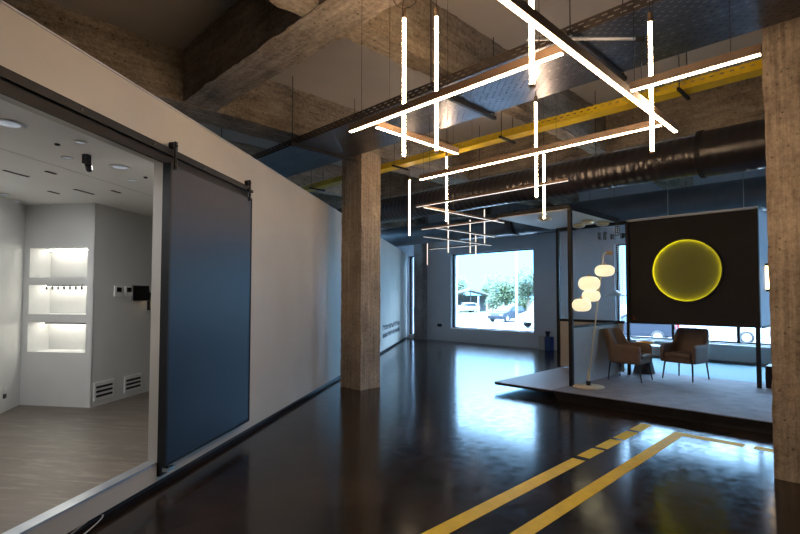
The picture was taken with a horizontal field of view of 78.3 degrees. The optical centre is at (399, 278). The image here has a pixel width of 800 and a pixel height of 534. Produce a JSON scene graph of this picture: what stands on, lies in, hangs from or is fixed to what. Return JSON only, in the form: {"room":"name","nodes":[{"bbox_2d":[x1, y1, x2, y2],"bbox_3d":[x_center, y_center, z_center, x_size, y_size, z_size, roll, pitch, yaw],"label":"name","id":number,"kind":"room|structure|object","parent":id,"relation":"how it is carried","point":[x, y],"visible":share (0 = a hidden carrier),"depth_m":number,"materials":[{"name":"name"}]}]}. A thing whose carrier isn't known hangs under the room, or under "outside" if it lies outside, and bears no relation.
{"room":"store","nodes":[
{"label":"store","id":0,"kind":"room"},
{"bbox_2d":[0,195,25,413],"bbox_3d":[-4.151,0.240,3.734,0.100,2.570,5.400,1,-2,-16],"label":"wall","id":1,"kind":"structure","parent":0,"point":[12,213],"depth_m":6.04,"materials":[{"name":"paint"}]},
{"bbox_2d":[19,203,96,407],"bbox_3d":[-4.335,0.342,6.427,1.020,2.570,0.340,0,-2,9],"label":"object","id":2,"kind":"object","parent":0,"point":[56,367],"visible":0.77,"depth_m":6.30,"materials":[{"name":"paint"}]},
{"bbox_2d":[46,285,86,289],"bbox_3d":[-4.259,0.117,6.310,0.633,0.060,0.025,0,-2,9],"label":"hook rail","id":3,"kind":"object","parent":2,"relation":"attached to","point":[47,286],"visible":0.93,"depth_m":6.31,"materials":[{"name":"metal"}]},
{"bbox_2d":[46,249,87,250],"bbox_3d":[-4.332,-0.370,6.499,0.750,0.014,0.030,0,-2,9],"label":"light","id":4,"kind":"object","parent":2,"relation":"attached to","point":[72,249],"visible":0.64,"depth_m":6.48,"materials":[{"name":"white"}]},
{"bbox_2d":[0,391,148,533],"bbox_3d":[-4.964,1.653,5.005,5.915,0.160,10.500,0,-2,9],"label":"floor","id":5,"kind":"structure","parent":0,"point":[50,456],"depth_m":4.41,"materials":[{"name":"brown wood"}]},
{"bbox_2d":[0,99,153,216],"bbox_3d":[-4.960,-1.045,5.108,5.915,0.100,10.500,0,-2,9],"label":"ceiling","id":6,"kind":"structure","parent":0,"point":[38,141],"depth_m":4.58,"materials":[{"name":"paint"}]},
{"bbox_2d":[0,118,26,129],"bbox_3d":[-2.676,-1.052,3.361,0.200,0.012,0.200,2,-3,-45],"label":"recessed light","id":7,"kind":"object","parent":6,"relation":"in","point":[4,123],"visible":1,"depth_m":3.37,"materials":[{"name":"white paint"}]},
{"bbox_2d":[0,148,150,195],"bbox_3d":[-3.060,-1.004,4.815,0.010,0.003,10.500,0,-2,9],"label":"trim","id":8,"kind":"structure","parent":6,"relation":"attached to","point":[0,148],"depth_m":4.56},
{"bbox_2d":[82,154,92,171],"bbox_3d":[-2.626,-0.966,4.138,0.062,0.124,0.139,1,-2,-17],"label":"ceiling spotlight","id":9,"kind":"object","parent":6,"relation":"attached to","point":[86,158],"visible":1,"depth_m":4.10,"materials":[{"name":"black metal"}]},
{"bbox_2d":[109,164,130,170],"bbox_3d":[-2.554,-1.009,4.484,0.170,0.012,0.170,2,-3,-45],"label":"recessed light","id":10,"kind":"object","parent":6,"relation":"in","point":[113,166],"visible":1,"depth_m":4.48,"materials":[{"name":"white paint"}]},
{"bbox_2d":[89,203,152,407],"bbox_3d":[-3.566,0.408,8.144,0.020,2.570,3.970,0,-2,9],"label":"wall","id":11,"kind":"structure","parent":0,"point":[123,247],"depth_m":6.64,"materials":[{"name":"paint"}]},
{"bbox_2d":[93,379,113,400],"bbox_3d":[-3.819,1.440,6.346,0.016,0.230,0.340,0,-2,9],"label":"air vent","id":12,"kind":"object","parent":11,"relation":"in","point":[102,389],"visible":1,"depth_m":6.33,"materials":[{"name":"metal"}]},
{"bbox_2d":[114,286,122,295],"bbox_3d":[-3.781,0.174,6.602,0.023,0.140,0.140,0,-2,9],"label":"thermostat","id":13,"kind":"object","parent":11,"relation":"attached to","point":[118,290],"visible":1,"depth_m":6.59,"materials":[{"name":"white paint"}]},
{"bbox_2d":[124,286,132,295],"bbox_3d":[-3.752,0.181,6.794,0.023,0.140,0.140,0,-2,9],"label":"thermostat","id":14,"kind":"object","parent":11,"relation":"attached to","point":[128,290],"visible":1,"depth_m":6.78,"materials":[{"name":"white paint"}]},
{"bbox_2d":[124,373,141,392],"bbox_3d":[-3.736,1.466,6.885,0.016,0.220,0.350,0,-2,9],"label":"air vent","id":15,"kind":"object","parent":11,"relation":"in","point":[132,382],"visible":1,"depth_m":6.87,"materials":[{"name":"metal"}]},
{"bbox_2d":[131,285,148,300],"bbox_3d":[-3.712,0.216,7.032,0.030,0.230,0.345,0,-2,9],"label":"wall screen","id":16,"kind":"object","parent":11,"relation":"attached to","point":[140,292],"visible":1,"depth_m":7.01,"materials":[{"name":"black"}]},
{"bbox_2d":[0,2,406,533],"bbox_3d":[-1.506,0.239,7.809,0.085,3.190,22.980,0,-2,9],"label":"wall partition","id":17,"kind":"structure","parent":0,"point":[295,342],"depth_m":6.08,"materials":[{"name":"paint"}]},
{"bbox_2d":[2,461,156,533],"bbox_3d":[-2.335,1.474,2.380,0.099,0.017,3.495,0,-2,9],"label":"trim","id":18,"kind":"structure","parent":17,"relation":"on","point":[27,526],"depth_m":3.32,"materials":[{"name":"metal"}]},
{"bbox_2d":[0,65,248,476],"bbox_3d":[-2.202,0.210,2.784,0.060,2.785,5.840,0,-2,9],"label":"door frame","id":19,"kind":"structure","parent":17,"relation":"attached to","point":[13,85],"depth_m":3.57,"materials":[{"name":"black metal"}]},
{"bbox_2d":[161,465,173,471],"bbox_3d":[-1.958,1.605,4.147,0.062,0.030,0.090,0,-2,9],"label":"floor guide","id":20,"kind":"object","parent":19,"relation":"attached to","point":[168,468],"visible":0.93,"depth_m":4.12,"materials":[{"name":"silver metal"}]},
{"bbox_2d":[159,141,252,466],"bbox_3d":[-1.842,0.225,4.898,0.072,2.745,1.555,0,-2,9],"label":"sliding door","id":21,"kind":"structure","parent":19,"relation":"hanging from","point":[206,315],"depth_m":4.66,"materials":[{"name":"blue laminate"}]},
{"bbox_2d":[0,0,405,253],"bbox_3d":[-1.504,-1.361,7.870,0.103,0.012,22.980,0,-2,9],"label":"trim","id":22,"kind":"structure","parent":17,"relation":"on","point":[1,1],"depth_m":3.78,"materials":[{"name":"grey"}]},
{"bbox_2d":[67,337,405,533],"bbox_3d":[-1.533,1.863,7.752,0.035,0.060,22.980,0,-2,9],"label":"baseboard","id":23,"kind":"structure","parent":17,"relation":"attached to","point":[113,508],"depth_m":4.51,"materials":[{"name":"black metal"}]},
{"bbox_2d":[383,321,399,337],"bbox_3d":[-0.254,1.599,15.654,0.004,0.370,3.159,0,-2,9],"label":"lettering","id":24,"kind":"object","parent":17,"relation":"attached to","point":[396,323],"depth_m":15.57,"materials":[{"name":"grey plastic"}]},
{"bbox_2d":[46,0,762,166],"bbox_3d":[-0.064,-3.093,6.061,20.300,0.200,21.500,2,-3,-45],"label":"ceiling","id":25,"kind":"structure","parent":0,"point":[333,73],"depth_m":6.37,"materials":[{"name":"concrete"}]},
{"bbox_2d":[3,0,578,207],"bbox_3d":[-1.929,-2.580,7.692,19.826,0.744,0.610,2,-3,-45],"label":"ceiling beam","id":26,"kind":"structure","parent":25,"relation":"attached to","point":[264,112],"depth_m":6.88,"materials":[{"name":"concrete"}]},
{"bbox_2d":[183,0,401,122],"bbox_3d":[-1.077,-2.689,4.971,0.493,0.743,21.226,2,-3,-45],"label":"ceiling beam","id":27,"kind":"structure","parent":25,"relation":"attached to","point":[253,42],"depth_m":5.25,"materials":[{"name":"concrete"}]},
{"bbox_2d":[223,138,490,218],"bbox_3d":[-4.005,-2.513,9.773,19.823,0.731,0.287,2,-3,-45],"label":"ceiling beam","id":28,"kind":"structure","parent":25,"relation":"attached to","point":[329,171],"depth_m":11.75,"materials":[{"name":"concrete"}]},
{"bbox_2d":[380,217,424,228],"bbox_3d":[-6.230,-2.425,11.999,19.825,0.747,0.591,2,-3,-45],"label":"ceiling beam","id":29,"kind":"structure","parent":25,"relation":"attached to","point":[416,221],"depth_m":17.96,"materials":[{"name":"concrete"}]},
{"bbox_2d":[393,0,415,158],"bbox_3d":[0.041,-2.002,3.869,0.194,2.145,0.034,0,-2,0],"label":"tube","id":30,"kind":"object","parent":25,"relation":"hanging from","point":[404,9],"visible":1,"depth_m":3.84,"materials":[{"name":"white"}]},
{"bbox_2d":[409,139,409,236],"bbox_3d":[0.175,-1.820,8.999,0.033,2.120,0.033,2,-3,-45],"label":"tube","id":31,"kind":"object","parent":25,"relation":"hanging from","point":[409,139],"visible":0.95,"depth_m":8.98,"materials":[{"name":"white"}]},
{"bbox_2d":[375,0,458,154],"bbox_3d":[0.188,-2.143,4.511,1.080,1.814,0.040,2,-3,-45],"label":"light bar","id":32,"kind":"object","parent":25,"relation":"hanging from","point":[383,126],"visible":0.94,"depth_m":4.44,"materials":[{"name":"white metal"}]},
{"bbox_2d":[376,127,457,154],"bbox_3d":[0.187,-1.240,4.477,1.068,0.006,0.028,2,-3,-45],"label":"diffuser","id":33,"kind":"object","parent":32,"relation":"attached to","point":[387,129],"depth_m":4.44,"materials":[{"name":"white"}]},
{"bbox_2d":[434,0,438,153],"bbox_3d":[0.287,-2.024,3.869,0.033,2.100,0.033,2,-3,-45],"label":"tube","id":34,"kind":"object","parent":25,"relation":"hanging from","point":[436,9],"visible":1,"depth_m":3.84,"materials":[{"name":"white"}]},
{"bbox_2d":[446,127,447,221],"bbox_3d":[0.733,-1.902,7.736,0.033,2.050,0.033,2,-3,-45],"label":"tube","id":35,"kind":"object","parent":25,"relation":"hanging from","point":[446,127],"visible":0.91,"depth_m":7.71,"materials":[{"name":"white"}]},
{"bbox_2d":[429,244,480,249],"bbox_3d":[1.530,-1.780,14.039,0.034,1.814,1.850,2,-3,-45],"label":"light bar","id":36,"kind":"object","parent":25,"relation":"hanging from","point":[470,244],"visible":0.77,"depth_m":13.94,"materials":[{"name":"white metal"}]},
{"bbox_2d":[348,31,564,132],"bbox_3d":[0.259,-2.179,3.564,0.040,1.814,1.940,2,-3,-45],"label":"light bar","id":37,"kind":"object","parent":25,"relation":"hanging from","point":[554,51],"visible":0.93,"depth_m":3.35,"materials":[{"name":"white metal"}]},
{"bbox_2d":[423,235,491,245],"bbox_3d":[1.530,-1.836,12.562,2.770,1.814,0.034,2,-3,-45],"label":"light bar","id":38,"kind":"object","parent":25,"relation":"hanging from","point":[423,235],"visible":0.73,"depth_m":12.37,"materials":[{"name":"brown metal"}]},
{"bbox_2d":[421,218,497,229],"bbox_3d":[1.125,-1.166,9.678,0.034,0.256,1.890,2,-3,-45],"label":"light bar","id":39,"kind":"object","parent":25,"relation":"hanging from","point":[493,219],"visible":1,"depth_m":9.63,"materials":[{"name":"brown metal"}]},
{"bbox_2d":[423,197,504,222],"bbox_3d":[1.179,-1.986,8.609,2.280,1.814,0.034,2,-3,-45],"label":"light bar","id":40,"kind":"object","parent":25,"relation":"hanging from","point":[426,207],"visible":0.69,"depth_m":8.40,"materials":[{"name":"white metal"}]},
{"bbox_2d":[423,207,502,222],"bbox_3d":[1.177,-1.083,8.575,2.268,0.006,0.022,2,-3,-45],"label":"diffuser","id":41,"kind":"object","parent":40,"relation":"attached to","point":[433,208],"depth_m":8.47,"materials":[{"name":"white"}]},
{"bbox_2d":[436,227,494,236],"bbox_3d":[1.490,-1.899,10.898,2.120,1.814,0.034,2,-3,-45],"label":"light bar","id":42,"kind":"object","parent":25,"relation":"hanging from","point":[442,228],"visible":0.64,"depth_m":10.80,"materials":[{"name":"brown metal"}]},
{"bbox_2d":[266,0,693,189],"bbox_3d":[0.305,-2.669,5.467,19.822,0.731,0.278,2,-3,-45],"label":"ceiling beam","id":43,"kind":"structure","parent":25,"relation":"attached to","point":[382,33],"depth_m":5.53,"materials":[{"name":"concrete"}]},
{"bbox_2d":[416,135,568,206],"bbox_3d":[1.150,-2.052,6.885,0.034,1.814,2.520,2,-3,-45],"label":"light bar","id":44,"kind":"object","parent":25,"relation":"hanging from","point":[562,179],"visible":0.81,"depth_m":6.72,"materials":[{"name":"brown metal"}]},
{"bbox_2d":[419,180,567,206],"bbox_3d":[1.149,-1.148,6.851,0.022,0.006,2.508,2,-3,-45],"label":"diffuser","id":45,"kind":"object","parent":44,"relation":"attached to","point":[552,181],"depth_m":6.70,"materials":[{"name":"white"}]},
{"bbox_2d":[221,0,799,177],"bbox_3d":[-0.373,-2.450,6.791,1.230,1.030,16.001,2,-3,-45],"label":"cable tray","id":46,"kind":"object","parent":25,"relation":"hanging from","point":[456,109],"visible":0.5,"depth_m":4.81,"materials":[{"name":"metal"}]},
{"bbox_2d":[534,91,537,198],"bbox_3d":[1.460,-1.434,5.276,0.033,1.170,0.033,2,-3,-45],"label":"tube","id":47,"kind":"object","parent":46,"relation":"hanging from","point":[535,96],"visible":0.91,"depth_m":5.26,"materials":[{"name":"white"}]},
{"bbox_2d":[419,63,661,179],"bbox_3d":[1.195,-1.608,4.996,0.040,0.784,2.690,2,-3,-45],"label":"light bar","id":48,"kind":"object","parent":46,"relation":"hanging from","point":[645,125],"visible":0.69,"depth_m":4.74,"materials":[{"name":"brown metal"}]},
{"bbox_2d":[420,125,660,179],"bbox_3d":[1.195,-1.219,4.982,0.028,0.006,2.678,2,-3,-45],"label":"diffuser","id":49,"kind":"object","parent":48,"relation":"attached to","point":[644,127],"depth_m":4.77,"materials":[{"name":"white"}]},
{"bbox_2d":[526,36,644,41],"bbox_3d":[1.539,-1.994,4.095,0.976,0.046,0.048,0,-2,0],"label":"bar","id":50,"kind":"object","parent":46,"relation":"attached to","point":[636,38],"visible":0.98,"depth_m":4.08,"materials":[{"name":"metal"}]},
{"bbox_2d":[482,230,573,238],"bbox_3d":[3.737,-1.990,14.917,0.550,1.320,3.100,2,-3,-45],"label":"cable tray","id":51,"kind":"object","parent":25,"relation":"hanging from","point":[573,230],"visible":0.17,"depth_m":15.21,"materials":[{"name":"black metal"}]},
{"bbox_2d":[529,0,534,88],"bbox_3d":[0.697,-2.061,2.626,0.033,2.120,0.033,2,-3,-45],"label":"tube","id":52,"kind":"object","parent":25,"relation":"hanging from","point":[531,2],"visible":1,"depth_m":2.58,"materials":[{"name":"white"}]},
{"bbox_2d":[301,52,763,191],"bbox_3d":[0.784,-2.444,7.947,0.400,0.950,16.000,2,-3,-45],"label":"cable tray","id":53,"kind":"object","parent":25,"relation":"hanging from","point":[728,77],"visible":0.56,"depth_m":6.30,"materials":[{"name":"metal"}]},
{"bbox_2d":[309,75,763,208],"bbox_3d":[3.243,-2.514,9.276,0.490,0.741,21.231,2,-3,-45],"label":"ceiling beam","id":54,"kind":"structure","parent":25,"relation":"attached to","point":[742,101],"depth_m":8.24,"materials":[{"name":"concrete"}]},
{"bbox_2d":[543,109,545,219],"bbox_3d":[2.020,-1.886,6.914,0.033,2.140,0.033,2,-3,-45],"label":"tube","id":55,"kind":"object","parent":25,"relation":"hanging from","point":[543,109],"visible":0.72,"depth_m":6.88,"materials":[{"name":"white"}]},
{"bbox_2d":[336,100,765,222],"bbox_3d":[2.127,-2.086,8.570,0.630,1.615,17.007,2,-3,-45],"label":"air duct","id":56,"kind":"object","parent":25,"relation":"hanging from","point":[736,148],"visible":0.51,"depth_m":7.21,"materials":[{"name":"black metal"}]},
{"bbox_2d":[380,176,766,246],"bbox_3d":[4.885,-2.009,12.529,0.719,1.460,18.703,2,-3,-45],"label":"air duct","id":57,"kind":"object","parent":25,"relation":"hanging from","point":[723,195],"visible":0.56,"depth_m":11.42,"materials":[{"name":"black metal"}]},
{"bbox_2d":[610,225,624,239],"bbox_3d":[5.598,-1.143,11.428,0.100,0.390,1.380,2,-3,-45],"label":"track light","id":58,"kind":"object","parent":57,"relation":"hanging from","point":[622,235],"visible":0.38,"depth_m":11.77,"materials":[{"name":"black metal"}]},
{"bbox_2d":[499,0,678,132],"bbox_3d":[1.210,-2.196,3.087,3.250,1.814,0.040,2,-3,-45],"label":"light bar","id":59,"kind":"object","parent":25,"relation":"hanging from","point":[521,8],"visible":1,"depth_m":2.91,"materials":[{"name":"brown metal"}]},
{"bbox_2d":[604,187,625,295],"bbox_3d":[5.612,-1.130,12.829,0.600,3.190,0.600,2,-3,-45],"label":"cone pendant","id":60,"kind":"object","parent":25,"relation":"hanging from","point":[617,293],"visible":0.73,"depth_m":12.66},
{"bbox_2d":[647,0,654,153],"bbox_3d":[1.865,-1.999,3.672,0.033,2.160,0.033,2,-3,-45],"label":"tube","id":61,"kind":"object","parent":25,"relation":"hanging from","point":[649,14],"visible":0.94,"depth_m":3.64,"materials":[{"name":"white"}]},
{"bbox_2d":[629,0,761,91],"bbox_3d":[1.839,-2.192,3.143,0.040,1.814,0.730,2,-3,-45],"label":"light bar","id":62,"kind":"object","parent":25,"relation":"hanging from","point":[753,51],"visible":1,"depth_m":3.06,"materials":[{"name":"brown metal"}]},
{"bbox_2d":[631,53,760,91],"bbox_3d":[1.838,-1.289,3.109,0.028,0.006,0.718,2,-3,-45],"label":"diffuser","id":63,"kind":"object","parent":62,"relation":"attached to","point":[745,56],"depth_m":3.08,"materials":[{"name":"white"}]},
{"bbox_2d":[75,338,799,533],"bbox_3d":[-0.072,1.874,5.873,20.300,0.100,21.500,2,-3,-45],"label":"floor","id":64,"kind":"structure","parent":0,"point":[437,440],"depth_m":4.58,"materials":[{"name":"concrete"}]},
{"bbox_2d":[340,152,380,390],"bbox_3d":[-0.703,-0.148,8.815,0.468,4.173,0.568,2,-3,-45],"label":"concrete column","id":65,"kind":"structure","parent":64,"relation":"on","point":[361,185],"depth_m":8.63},
{"bbox_2d":[414,244,426,339],"bbox_3d":[0.777,0.229,18.682,0.291,4.168,0.460,2,-3,-45],"label":"concrete column","id":66,"kind":"structure","parent":64,"relation":"on","point":[420,250],"depth_m":18.54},
{"bbox_2d":[421,458,583,533],"bbox_3d":[0.270,1.728,3.356,4.220,0.002,0.130,2,-3,-45],"label":"floor marking","id":67,"kind":"object","parent":64,"relation":"on","point":[472,514],"depth_m":3.86,"materials":[{"name":"yellow paint"}]},
{"bbox_2d":[538,331,553,349],"bbox_3d":[4.437,1.892,14.932,0.240,0.565,0.390,2,-3,-45],"label":"waste bin","id":68,"kind":"object","parent":64,"relation":"on","point":[546,342],"visible":1,"depth_m":14.84,"materials":[{"name":"blue plastic"}]},
{"bbox_2d":[577,448,602,458],"bbox_3d":[1.957,1.794,5.041,0.350,0.002,0.130,2,-3,-45],"label":"floor marking","id":69,"kind":"object","parent":64,"relation":"on","point":[592,452],"depth_m":5.03,"materials":[{"name":"yellow paint"}]},
{"bbox_2d":[510,432,685,533],"bbox_3d":[1.370,1.749,3.868,5.500,0.002,0.120,2,-3,-45],"label":"floor marking","id":70,"kind":"object","parent":64,"relation":"on","point":[544,519],"depth_m":4.07,"materials":[{"name":"yellow paint"}]},
{"bbox_2d":[595,439,621,448],"bbox_3d":[2.279,1.807,5.362,0.400,0.002,0.130,2,-3,-45],"label":"floor marking","id":71,"kind":"object","parent":64,"relation":"on","point":[609,443],"depth_m":5.34,"materials":[{"name":"yellow paint"}]},
{"bbox_2d":[613,431,636,439],"bbox_3d":[2.618,1.821,5.701,0.400,0.002,0.130,2,-3,-45],"label":"floor marking","id":72,"kind":"object","parent":64,"relation":"on","point":[625,435],"depth_m":5.68,"materials":[{"name":"yellow paint"}]},
{"bbox_2d":[494,367,773,434],"bbox_3d":[5.666,1.785,6.572,3.100,0.150,8.370,2,-3,-45],"label":"display platform","id":73,"kind":"object","parent":64,"relation":"on","point":[741,405],"visible":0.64,"depth_m":7.27,"materials":[{"name":"concrete"}]},
{"bbox_2d":[496,204,630,386],"bbox_3d":[3.063,0.318,9.165,2.020,2.970,1.640,2,-3,-45],"label":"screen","id":74,"kind":"object","parent":73,"relation":"on","point":[574,336],"visible":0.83,"depth_m":9.05,"materials":[{"name":"black metal"}]},
{"bbox_2d":[581,219,593,224],"bbox_3d":[3.525,-1.048,9.252,0.240,0.083,0.240,2,-3,-45],"label":"light","id":75,"kind":"object","parent":74,"relation":"attached to","point":[588,221],"visible":1,"depth_m":9.17,"materials":[{"name":"beige metal"}]},
{"bbox_2d":[572,251,617,389],"bbox_3d":[3.127,0.655,7.974,0.616,2.205,0.606,2,-3,-45],"label":"floor lamp","id":76,"kind":"object","parent":73,"relation":"on","point":[590,284],"visible":1,"depth_m":7.90,"materials":[{"name":"beige metal"}]},
{"bbox_2d":[603,328,652,382],"bbox_3d":[4.022,1.345,8.717,0.615,0.888,0.683,2,-3,-45],"label":"armchair","id":77,"kind":"object","parent":73,"relation":"on","point":[619,350],"visible":1,"depth_m":8.60,"materials":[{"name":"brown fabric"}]},
{"bbox_2d":[641,352,650,359],"bbox_3d":[4.083,1.357,8.655,0.450,0.085,0.510,2,-3,-45],"label":"seat cushion","id":78,"kind":"object","parent":77,"relation":"on","point":[644,355],"depth_m":8.51,"materials":[{"name":"brown fabric"}]},
{"bbox_2d":[633,344,659,373],"bbox_3d":[4.681,1.549,9.437,0.620,0.535,0.620,2,-3,-45],"label":"side table","id":79,"kind":"object","parent":73,"relation":"on","point":[644,368],"visible":0.28,"depth_m":9.29,"materials":[{"name":"brown wood"}]},
{"bbox_2d":[660,328,709,382],"bbox_3d":[5.113,1.349,8.772,0.683,0.888,0.615,2,-3,-33],"label":"armchair","id":80,"kind":"object","parent":73,"relation":"on","point":[688,345],"visible":1,"depth_m":8.81,"materials":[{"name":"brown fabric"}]},
{"bbox_2d":[664,351,691,358],"bbox_3d":[5.040,1.361,8.724,0.510,0.085,0.450,2,-3,-33],"label":"seat cushion","id":81,"kind":"object","parent":80,"relation":"on","point":[667,354],"depth_m":8.64,"materials":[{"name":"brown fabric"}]},
{"bbox_2d":[626,177,769,387],"bbox_3d":[5.438,-0.180,9.005,1.095,3.960,2.090,2,-3,-45],"label":"board","id":82,"kind":"object","parent":73,"relation":"on","point":[739,235],"visible":0.75,"depth_m":8.34,"materials":[{"name":"black metal"}]},
{"bbox_2d":[651,238,723,302],"bbox_3d":[5.011,-0.136,8.612,0.068,1.124,1.124,2,-3,-45],"label":"lamp","id":83,"kind":"object","parent":82,"relation":"attached to","point":[686,270],"visible":1,"depth_m":8.59,"materials":[{"name":"yellow"}]},
{"bbox_2d":[765,263,769,291],"bbox_3d":[6.224,-0.011,8.293,0.160,0.470,0.080,2,-3,-45],"label":"wall sconce","id":84,"kind":"object","parent":82,"relation":"attached to","point":[766,264],"visible":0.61,"depth_m":8.26,"materials":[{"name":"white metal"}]},
{"bbox_2d":[765,364,770,387],"bbox_3d":[6.197,1.583,7.818,0.400,0.350,0.570,2,-3,-45],"label":"base cabinet","id":85,"kind":"object","parent":73,"relation":"on","point":[768,367],"visible":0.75,"depth_m":7.85,"materials":[{"name":"black metal"}]},
{"bbox_2d":[630,423,651,430],"bbox_3d":[2.965,1.834,6.047,0.400,0.002,0.130,2,-3,-45],"label":"floor marking","id":86,"kind":"object","parent":64,"relation":"on","point":[640,427],"depth_m":6.03,"materials":[{"name":"yellow paint"}]},
{"bbox_2d":[624,358,765,383],"bbox_3d":[6.310,1.974,10.627,2.550,0.080,3.800,2,-3,-45],"label":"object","id":87,"kind":"structure","parent":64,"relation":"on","point":[746,373],"depth_m":10.22,"materials":[{"name":"blue"}]},
{"bbox_2d":[631,339,770,363],"bbox_3d":[7.477,1.826,11.941,0.170,0.480,3.840,2,-3,-45],"label":"radiator cover","id":88,"kind":"object","parent":64,"relation":"on","point":[716,352],"visible":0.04,"depth_m":11.54,"materials":[{"name":"white"}]},
{"bbox_2d":[683,434,744,446],"bbox_3d":[3.513,1.815,5.514,0.140,0.002,0.580,2,-3,-45],"label":"floor marking","id":89,"kind":"object","parent":64,"relation":"on","point":[685,435],"depth_m":5.49,"materials":[{"name":"yellow paint"}]},
{"bbox_2d":[753,446,773,452],"bbox_3d":[4.693,1.772,4.333,0.140,0.002,2.580,2,-3,-45],"label":"floor marking","id":90,"kind":"object","parent":64,"relation":"on","point":[755,447],"depth_m":5.17,"materials":[{"name":"yellow paint"}]},
{"bbox_2d":[762,15,799,483],"bbox_3d":[3.710,-0.306,4.415,0.548,4.173,0.595,2,-3,-45],"label":"concrete column","id":91,"kind":"structure","parent":64,"relation":"on","point":[781,41],"depth_m":4.35,"materials":[{"name":"concrete"}]},
{"bbox_2d":[385,168,770,366],"bbox_3d":[6.968,-0.306,12.995,0.400,4.820,21.500,2,-3,-45],"label":"wall","id":92,"kind":"structure","parent":0,"point":[440,262],"depth_m":15.36,"materials":[{"name":"grey paint"}]},
{"bbox_2d":[408,256,413,335],"bbox_3d":[0.562,0.685,19.355,0.420,3.100,0.320,2,-3,-45],"label":"window","id":93,"kind":"structure","parent":92,"relation":"in","point":[411,257],"depth_m":19.41,"materials":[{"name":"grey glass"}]},
{"bbox_2d":[451,249,533,332],"bbox_3d":[3.153,0.441,16.771,0.420,2.680,3.330,2,-3,-45],"label":"window","id":94,"kind":"structure","parent":92,"relation":"in","point":[455,255],"depth_m":17.50,"materials":[{"name":"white metal"}]},
{"bbox_2d":[616,244,770,346],"bbox_3d":[7.614,0.299,12.310,0.420,2.600,4.250,2,-3,-45],"label":"window","id":95,"kind":"structure","parent":92,"relation":"in","point":[738,342],"depth_m":12.73,"materials":[{"name":"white metal"}]},
{"label":"outside","id":96,"kind":"structure","parent":0,"visible":0},
{"bbox_2d":[458,315,770,343],"bbox_3d":[17.687,5.459,81.166,180.000,0.001,210.000,2,-3,-45],"label":"ground","id":97,"kind":"structure","parent":96,"point":[463,320],"depth_m":40.43,"materials":[{"name":"concrete"}]},
{"bbox_2d":[488,306,525,321],"bbox_3d":[10.274,3.398,46.942,4.194,1.500,1.803,2,-3,-45],"label":"car","id":98,"kind":"object","parent":97,"relation":"on","point":[506,313],"visible":0.77,"depth_m":45.97,"materials":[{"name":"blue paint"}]},
{"bbox_2d":[513,251,519,325],"bbox_3d":[10.121,-0.554,39.434,0.400,8.830,2.200,2,-3,-45],"label":"light pole","id":99,"kind":"object","parent":97,"relation":"on","point":[516,279],"visible":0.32,"depth_m":39.96,"materials":[{"name":"grey"}]},
{"bbox_2d":[511,268,532,309],"bbox_3d":[14.557,1.611,55.611,4.146,5.771,3.962,2,-3,-45],"label":"tree","id":100,"kind":"object","parent":97,"relation":"on","point":[525,288],"visible":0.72,"depth_m":55.41,"materials":[{"name":"green plant"}]},
{"bbox_2d":[518,301,533,326],"bbox_3d":[11.521,2.712,37.750,4.659,2.180,1.803,1,-2,-15],"label":"van","id":101,"kind":"object","parent":97,"relation":"on","point":[527,317],"visible":0.27,"depth_m":37.33,"materials":[{"name":"grey paint"}]},
{"bbox_2d":[621,314,679,337],"bbox_3d":[12.536,2.624,26.421,4.194,1.500,1.803,-1,-3,35],"label":"car","id":102,"kind":"object","parent":97,"relation":"on","point":[636,329],"visible":0.3,"depth_m":25.23,"materials":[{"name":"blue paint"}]},
{"bbox_2d":[680,325,763,341],"bbox_3d":[16.670,2.618,26.092,4.194,1.500,1.803,-1,-3,33],"label":"car","id":103,"kind":"object","parent":97,"relation":"on","point":[747,334],"visible":0.41,"depth_m":24.98,"materials":[{"name":"grey paint"}]},
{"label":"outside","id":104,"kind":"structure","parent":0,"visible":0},
{"bbox_2d":[458,303,625,315],"bbox_3d":[42.440,6.422,105.892,110.000,0.030,210.000,2,-3,-45],"label":"verge","id":105,"kind":"structure","parent":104,"point":[481,313],"depth_m":73.29,"materials":[{"name":"green plant"}]},
{"bbox_2d":[458,275,468,294],"bbox_3d":[10.101,2.482,83.334,4.098,6.116,4.253,2,-3,-45],"label":"tree","id":106,"kind":"object","parent":105,"relation":"on","point":[461,286],"visible":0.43,"depth_m":83.10,"materials":[{"name":"green plant"}]},
{"bbox_2d":[458,303,479,312],"bbox_3d":[9.648,4.391,73.147,4.194,1.500,1.803,1,-2,-15],"label":"car","id":107,"kind":"object","parent":105,"relation":"on","point":[471,307],"visible":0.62,"depth_m":72.47,"materials":[{"name":"grey paint"}]},
{"bbox_2d":[458,289,493,311],"bbox_3d":[10.760,3.540,78.360,8.434,3.600,7.029,0,-2,0],"label":"carport","id":108,"kind":"object","parent":105,"relation":"on","point":[470,298],"visible":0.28,"depth_m":81.56,"materials":[{"name":"metal"}]},
{"bbox_2d":[480,282,493,309],"bbox_3d":[15.785,3.196,88.053,3.111,5.066,3.182,2,-3,-45],"label":"tree","id":109,"kind":"object","parent":105,"relation":"on","point":[484,289],"visible":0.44,"depth_m":87.67,"materials":[{"name":"green plant"}]},
{"bbox_2d":[484,292,503,309],"bbox_3d":[13.364,3.043,68.772,3.590,3.029,3.390,2,-3,-45],"label":"bush","id":110,"kind":"object","parent":105,"relation":"on","point":[491,303],"visible":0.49,"depth_m":68.44,"materials":[{"name":"green plant"}]},
{"bbox_2d":[484,272,521,305],"bbox_3d":[12.831,1.957,60.462,5.056,5.443,4.364,-1,-2,16],"label":"tree","id":111,"kind":"object","parent":105,"relation":"on","point":[505,295],"visible":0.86,"depth_m":59.68,"materials":[{"name":"green plant"}]},
{"bbox_2d":[513,296,533,310],"bbox_3d":[16.313,3.460,64.303,3.024,3.083,4.058,2,-3,-45],"label":"bush","id":112,"kind":"object","parent":105,"relation":"on","point":[523,303],"visible":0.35,"depth_m":63.70,"materials":[{"name":"green plant"}]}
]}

